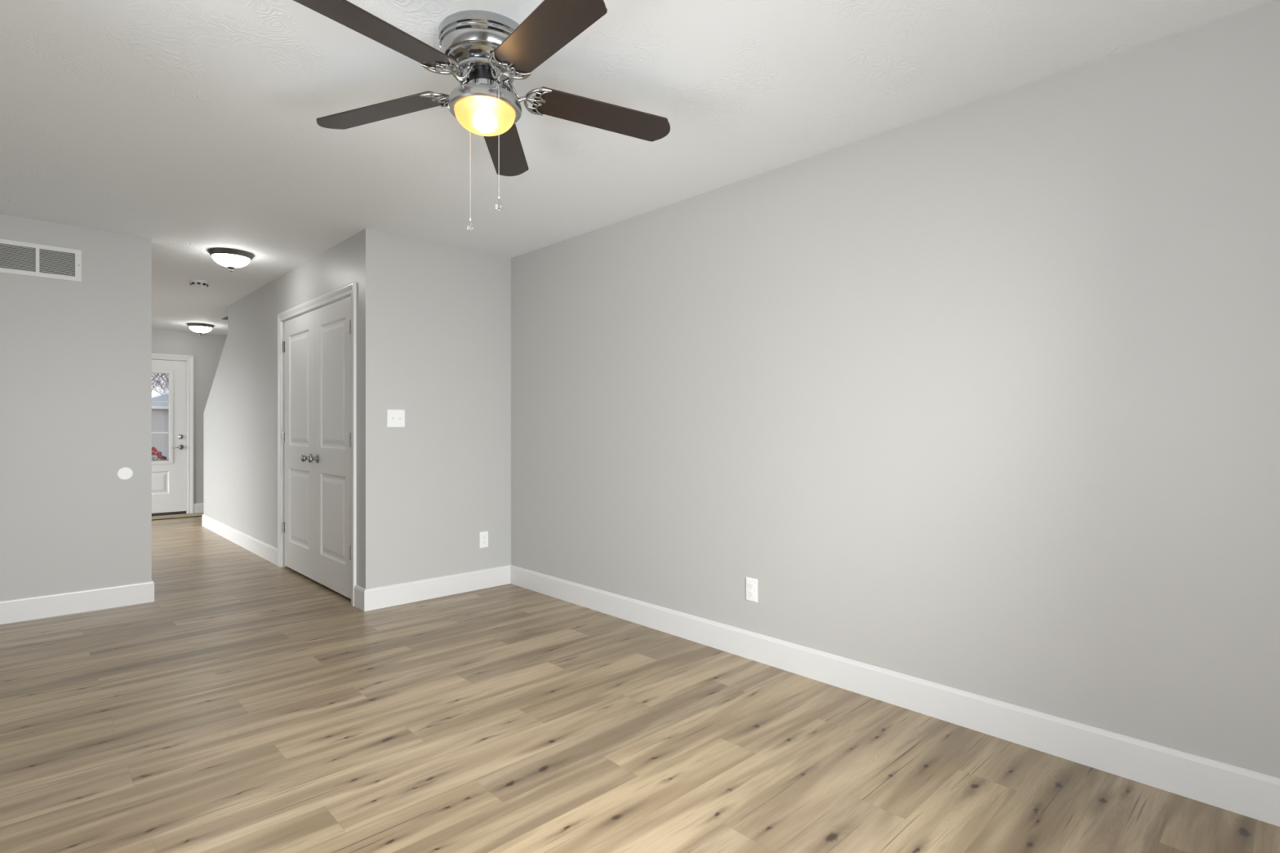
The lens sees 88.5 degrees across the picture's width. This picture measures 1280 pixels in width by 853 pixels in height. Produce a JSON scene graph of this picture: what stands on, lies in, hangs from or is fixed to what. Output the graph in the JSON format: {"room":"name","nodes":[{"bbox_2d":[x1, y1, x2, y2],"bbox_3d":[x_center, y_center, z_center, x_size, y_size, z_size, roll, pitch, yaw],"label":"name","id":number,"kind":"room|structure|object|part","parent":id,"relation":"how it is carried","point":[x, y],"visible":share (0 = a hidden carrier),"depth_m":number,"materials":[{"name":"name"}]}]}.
{"room":"empty living room","nodes":[
{"label":"empty living room","id":0,"kind":"room"},
{"bbox_2d":[0,213,151,600],"bbox_3d":[-4.035,-0.044,3.776,1.971,2.440,0.120,0,0,-44],"label":"wall","id":1,"kind":"structure","parent":0,"point":[76,357],"depth_m":4.15,"materials":[{"name":"grey paint"}]},
{"bbox_2d":[0,239,81,281],"bbox_3d":[-3.816,-1.016,3.895,0.771,0.199,0.011,0,0,-44],"label":"air vent","id":2,"kind":"object","parent":1,"relation":"in","point":[20,258],"visible":1,"depth_m":4.03,"materials":[{"name":"metal"}]},
{"bbox_3d":[-3.752,-1.015,3.958,0.166,0.144,0.008,0,0,-44],"label":"louvre panel","id":3,"kind":"part","parent":2,"relation":"part of","materials":[{"name":"metal"}]},
{"bbox_3d":[-3.620,-1.015,4.084,0.166,0.144,0.008,0,0,-44],"label":"louvre panel","id":4,"kind":"part","parent":2,"relation":"part of","materials":[{"name":"metal"}]},
{"bbox_2d":[0,580,154,624],"bbox_3d":[-3.771,1.107,4.018,1.285,0.137,0.134,0,0,-44],"label":"baseboard","id":5,"kind":"structure","parent":1,"relation":"attached to","point":[24,609],"depth_m":4.13,"materials":[{"name":"white paint"}]},
{"bbox_2d":[117,467,133,479],"bbox_3d":[-3.380,0.309,4.315,0.081,0.081,0.003,0,0,-44],"label":"cover plate","id":6,"kind":"object","parent":1,"relation":"attached to","point":[124,473],"visible":1,"depth_m":4.32,"materials":[{"name":"white plastic"}]},
{"bbox_2d":[151,328,226,503],"bbox_3d":[-6.812,-0.044,8.164,4.236,2.440,0.120,0,0,-44],"label":"wall","id":7,"kind":"structure","parent":0,"point":[206,349],"depth_m":8.88,"materials":[{"name":"grey paint"}]},
{"bbox_2d":[151,359,186,513],"bbox_3d":[-6.407,0.129,8.484,0.926,2.002,0.112,0,0,-44],"label":"door","id":8,"kind":"structure","parent":7,"relation":"in","point":[168,477],"depth_m":8.70,"materials":[{"name":"white paint"}]},
{"bbox_3d":[-6.426,-0.124,8.498,0.631,1.231,0.065,0,0,-44],"label":"lite frame","id":9,"kind":"part","parent":8,"relation":"part of","materials":[{"name":"white paint"}]},
{"bbox_3d":[-6.126,0.274,8.713,0.134,0.066,0.057,0,0,-44],"label":"lever handle","id":10,"kind":"part","parent":8,"relation":"part of","materials":[{"name":"silver metal"}]},
{"bbox_2d":[151,511,186,515],"bbox_3d":[-6.451,1.155,8.524,0.923,0.042,0.138,0,0,-44],"label":"trim","id":11,"kind":"structure","parent":7,"relation":"attached to","point":[179,512],"depth_m":8.67,"materials":[{"name":"black metal"}]},
{"bbox_2d":[151,353,193,513],"bbox_3d":[-6.437,0.112,8.509,1.085,2.127,0.138,0,0,-44],"label":"trim","id":12,"kind":"structure","parent":7,"relation":"attached to","point":[188,359],"depth_m":8.80,"materials":[{"name":"white paint"}]},
{"bbox_2d":[193,502,203,513],"bbox_3d":[-5.660,1.107,9.170,0.950,0.137,0.014,0,0,-44],"label":"baseboard","id":13,"kind":"structure","parent":7,"relation":"attached to","point":[197,508],"depth_m":8.88,"materials":[{"name":"white paint"}]},
{"bbox_2d":[203,228,383,589],"bbox_3d":[-3.414,-0.044,6.022,0.115,2.440,4.941,0,0,-44],"label":"wall","id":14,"kind":"structure","parent":0,"point":[240,415],"depth_m":5.71,"materials":[{"name":"grey paint"}]},
{"bbox_2d":[201,514,277,565],"bbox_3d":[-4.070,1.107,6.701,0.129,0.137,3.081,0,0,-44],"label":"baseboard","id":15,"kind":"structure","parent":14,"relation":"attached to","point":[269,553],"depth_m":6.38,"materials":[{"name":"white paint"}]},
{"bbox_2d":[282,310,314,580],"bbox_3d":[-2.709,0.141,5.177,0.105,2.022,0.756,0,0,-44],"label":"door","id":16,"kind":"structure","parent":14,"relation":"in","point":[298,346],"depth_m":5.17,"materials":[{"name":"white paint"}]},
{"bbox_3d":[-2.511,0.238,4.944,0.070,0.066,0.066,0,0,-44],"label":"knob","id":17,"kind":"part","parent":16,"relation":"part of","materials":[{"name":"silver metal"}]},
{"bbox_2d":[277,281,355,606],"bbox_3d":[-2.417,0.115,4.963,0.134,2.122,1.714,0,0,-44],"label":"trim","id":18,"kind":"structure","parent":14,"relation":"attached to","point":[349,290],"depth_m":5.09,"materials":[{"name":"white paint"}]},
{"bbox_2d":[307,296,351,599],"bbox_3d":[-2.184,0.141,4.627,0.105,2.022,0.756,0,0,-44],"label":"door","id":19,"kind":"structure","parent":14,"relation":"in","point":[332,322],"depth_m":4.63,"materials":[{"name":"white paint"}]},
{"bbox_3d":[-2.408,0.238,4.836,0.070,0.066,0.066,0,0,-44],"label":"knob","id":20,"kind":"part","parent":19,"relation":"part of","materials":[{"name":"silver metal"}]},
{"bbox_2d":[354,585,364,611],"bbox_3d":[-1.806,1.107,4.242,0.014,0.137,0.172,0,0,-44],"label":"baseboard","id":21,"kind":"structure","parent":14,"relation":"attached to","point":[359,591],"depth_m":4.24,"materials":[{"name":"white paint"}]},
{"bbox_2d":[383,231,511,586],"bbox_3d":[-1.358,-0.044,4.648,0.964,2.440,0.115,0,0,-44],"label":"wall","id":22,"kind":"structure","parent":0,"point":[447,308],"depth_m":4.56,"materials":[{"name":"grey paint"}]},
{"bbox_2d":[386,408,404,427],"bbox_3d":[-1.601,-0.053,4.324,0.120,0.118,0.018,0,0,-44],"label":"light switch","id":23,"kind":"object","parent":22,"relation":"attached to","point":[395,418],"visible":1,"depth_m":4.32,"materials":[{"name":"white plastic"}]},
{"bbox_2d":[364,564,510,611],"bbox_3d":[-1.361,1.107,4.556,1.092,0.137,0.014,0,0,-44],"label":"baseboard","id":24,"kind":"structure","parent":22,"relation":"attached to","point":[383,597],"depth_m":4.50,"materials":[{"name":"white paint"}]},
{"bbox_2d":[480,531,488,548],"bbox_3d":[-1.132,0.823,4.777,0.070,0.117,0.009,0,0,-44],"label":"power outlet","id":25,"kind":"object","parent":22,"relation":"attached to","point":[484,535],"visible":1,"depth_m":4.77,"materials":[{"name":"white plastic"}]},
{"bbox_2d":[0,0,1273,335],"bbox_3d":[-2.943,-1.314,4.106,4.236,0.100,11.335,0,0,-44],"label":"ceiling","id":26,"kind":"structure","parent":0,"point":[190,127],"depth_m":2.57,"materials":[{"name":"white paint"}]},
{"bbox_2d":[189,280,208,287],"bbox_3d":[-3.844,-1.242,5.731,0.144,0.046,0.144,0,0,-21],"label":"smoke detector","id":27,"kind":"object","parent":26,"relation":"attached to","point":[198,283],"visible":1,"depth_m":5.69,"materials":[{"name":"plastic"}]},
{"bbox_2d":[189,282,208,287],"bbox_3d":[-3.844,-1.236,5.730,0.133,0.016,0.136,0,0,-21],"label":"grille","id":28,"kind":"object","parent":27,"relation":"attached to","point":[195,284],"depth_m":5.70,"materials":[{"name":"metal"}]},
{"bbox_2d":[186,322,214,335],"bbox_3d":[-5.452,-1.195,8.155,0.294,0.139,0.294,0,0,-44],"label":"ceiling light","id":29,"kind":"object","parent":26,"relation":"attached to","point":[202,328],"visible":1,"depth_m":8.07,"materials":[{"name":"white glass"}]},
{"bbox_2d":[207,247,254,271],"bbox_3d":[-2.981,-1.195,4.792,0.294,0.139,0.294,0,0,-44],"label":"ceiling light","id":30,"kind":"object","parent":26,"relation":"attached to","point":[230,258],"visible":1,"depth_m":4.71,"materials":[{"name":"white glass"}]},
{"bbox_2d":[293,0,670,231],"bbox_3d":[-0.488,-0.965,2.105,1.257,0.598,1.237,0,0,-44],"label":"ceiling fan","id":31,"kind":"object","parent":26,"relation":"hanging from","point":[485,51],"visible":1,"depth_m":2.04,"materials":[{"name":"brown wood"}]},
{"bbox_3d":[-0.721,-1.083,1.790,0.135,0.006,0.497,10,9,31],"label":"blade","id":32,"kind":"part","parent":31,"relation":"part of","materials":[{"name":"brown wood"}]},
{"bbox_3d":[-0.895,-1.083,2.262,0.497,0.006,0.135,-4,9,18],"label":"blade","id":33,"kind":"part","parent":31,"relation":"part of","materials":[{"name":"brown wood"}]},
{"bbox_3d":[-0.557,-0.899,2.211,0.003,0.382,0.075,0,0,-36],"label":"pull chain","id":34,"kind":"part","parent":31,"relation":"part of","materials":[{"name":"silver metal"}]},
{"bbox_3d":[-0.504,-0.995,2.138,0.191,0.074,0.191,0,0,-44],"label":"lamp shade","id":35,"kind":"part","parent":31,"relation":"part of","materials":[{"name":"white"}]},
{"bbox_3d":[-0.456,-0.901,2.062,0.003,0.379,0.075,0,0,-32],"label":"pull chain","id":36,"kind":"part","parent":31,"relation":"part of","materials":[{"name":"silver metal"}]},
{"bbox_3d":[-0.523,-1.083,2.548,0.135,0.006,0.497,-10,-3,-3],"label":"blade","id":37,"kind":"part","parent":31,"relation":"part of","materials":[{"name":"brown wood"}]},
{"bbox_3d":[-0.260,-1.083,1.808,0.135,0.006,0.497,11,-3,-36],"label":"blade","id":38,"kind":"part","parent":31,"relation":"part of","materials":[{"name":"brown wood"}]},
{"bbox_3d":[-0.125,-1.083,2.294,0.497,0.006,0.135,4,-13,-22],"label":"blade","id":39,"kind":"part","parent":31,"relation":"part of","materials":[{"name":"brown wood"}]},
{"bbox_2d":[0,516,1279,852],"bbox_3d":[-2.901,1.206,4.145,4.120,0.060,11.335,0,0,-44],"label":"floor","id":40,"kind":"structure","parent":0,"point":[249,706],"depth_m":2.42,"materials":[{"name":"brown wood"}]},
{"bbox_2d":[151,512,203,519],"bbox_3d":[-6.179,1.169,8.409,1.270,0.012,0.361,0,0,-44],"label":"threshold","id":41,"kind":"object","parent":40,"relation":"on","point":[196,514],"visible":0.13,"depth_m":8.52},
{"bbox_2d":[511,0,1279,777],"bbox_3d":[-1.411,-0.044,5.484,0.115,2.440,11.215,0,0,-44],"label":"wall","id":42,"kind":"structure","parent":0,"point":[981,397],"depth_m":2.55,"materials":[{"name":"grey paint"}]},
{"bbox_2d":[746,577,757,602],"bbox_3d":[0.563,0.826,3.324,0.009,0.117,0.070,0,0,-44],"label":"power outlet","id":43,"kind":"object","parent":42,"relation":"attached to","point":[751,583],"visible":1,"depth_m":3.32,"materials":[{"name":"white plastic"}]},
{"bbox_2d":[747,582,754,589],"bbox_3d":[0.561,0.806,3.322,0.003,0.028,0.034,0,0,-44],"label":"receptacle","id":44,"kind":"object","parent":43,"relation":"attached to","point":[750,585],"depth_m":3.32,"materials":[{"name":"white plastic"}]},
{"bbox_2d":[747,591,754,596],"bbox_3d":[0.561,0.845,3.322,0.003,0.028,0.034,0,0,-44],"label":"receptacle","id":45,"kind":"object","parent":43,"relation":"attached to","point":[750,593],"depth_m":3.32,"materials":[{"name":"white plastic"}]},
{"bbox_2d":[510,564,1279,826],"bbox_3d":[0.679,1.107,3.199,0.014,0.137,4.794,0,0,-44],"label":"baseboard","id":46,"kind":"structure","parent":42,"relation":"attached to","point":[1253,794],"depth_m":2.54,"materials":[{"name":"white paint"}]},
{"label":"outside","id":47,"kind":"structure","parent":0,"visible":0},
{"bbox_2d":[151,458,168,461],"bbox_3d":[-29.385,1.826,45.316,100.000,0.200,83.850,0,0,-44],"label":"ground","id":48,"kind":"structure","parent":47,"point":[155,460],"depth_m":33.88,"materials":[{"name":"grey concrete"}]},
{"bbox_2d":[151,373,166,391],"bbox_3d":[-46.188,-6.962,61.764,9.471,17.414,11.610,0,0,-44],"label":"bare tree","id":49,"kind":"object","parent":48,"relation":"on","point":[155,376],"visible":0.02,"depth_m":60.66,"materials":[{"name":"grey plant"}]},
{"bbox_2d":[151,393,168,458],"bbox_3d":[-24.991,-0.377,40.344,11.200,4.206,7.810,0,0,-44],"label":"garage","id":50,"kind":"structure","parent":48,"relation":"on","point":[160,411],"depth_m":35.04,"materials":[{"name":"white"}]},
{"bbox_2d":[151,373,168,395],"bbox_3d":[-32.736,-4.121,46.733,6.768,11.736,7.925,0,0,22],"label":"bare tree","id":51,"kind":"object","parent":48,"relation":"on","point":[165,375],"visible":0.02,"depth_m":45.74,"materials":[{"name":"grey plant"}]},
{"bbox_3d":[-7.015,1.461,9.387,4.000,0.530,1.930,0,0,-44],"label":"porch","id":52,"kind":"object","parent":48,"relation":"on","visible":0},
{"bbox_2d":[151,446,167,461],"bbox_3d":[-6.971,0.741,9.415,0.323,0.909,0.270,0,0,9],"label":"potted flowers","id":53,"kind":"object","parent":52,"relation":"on","point":[158,454],"visible":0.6,"depth_m":9.37,"materials":[{"name":"red plant"}]}
]}

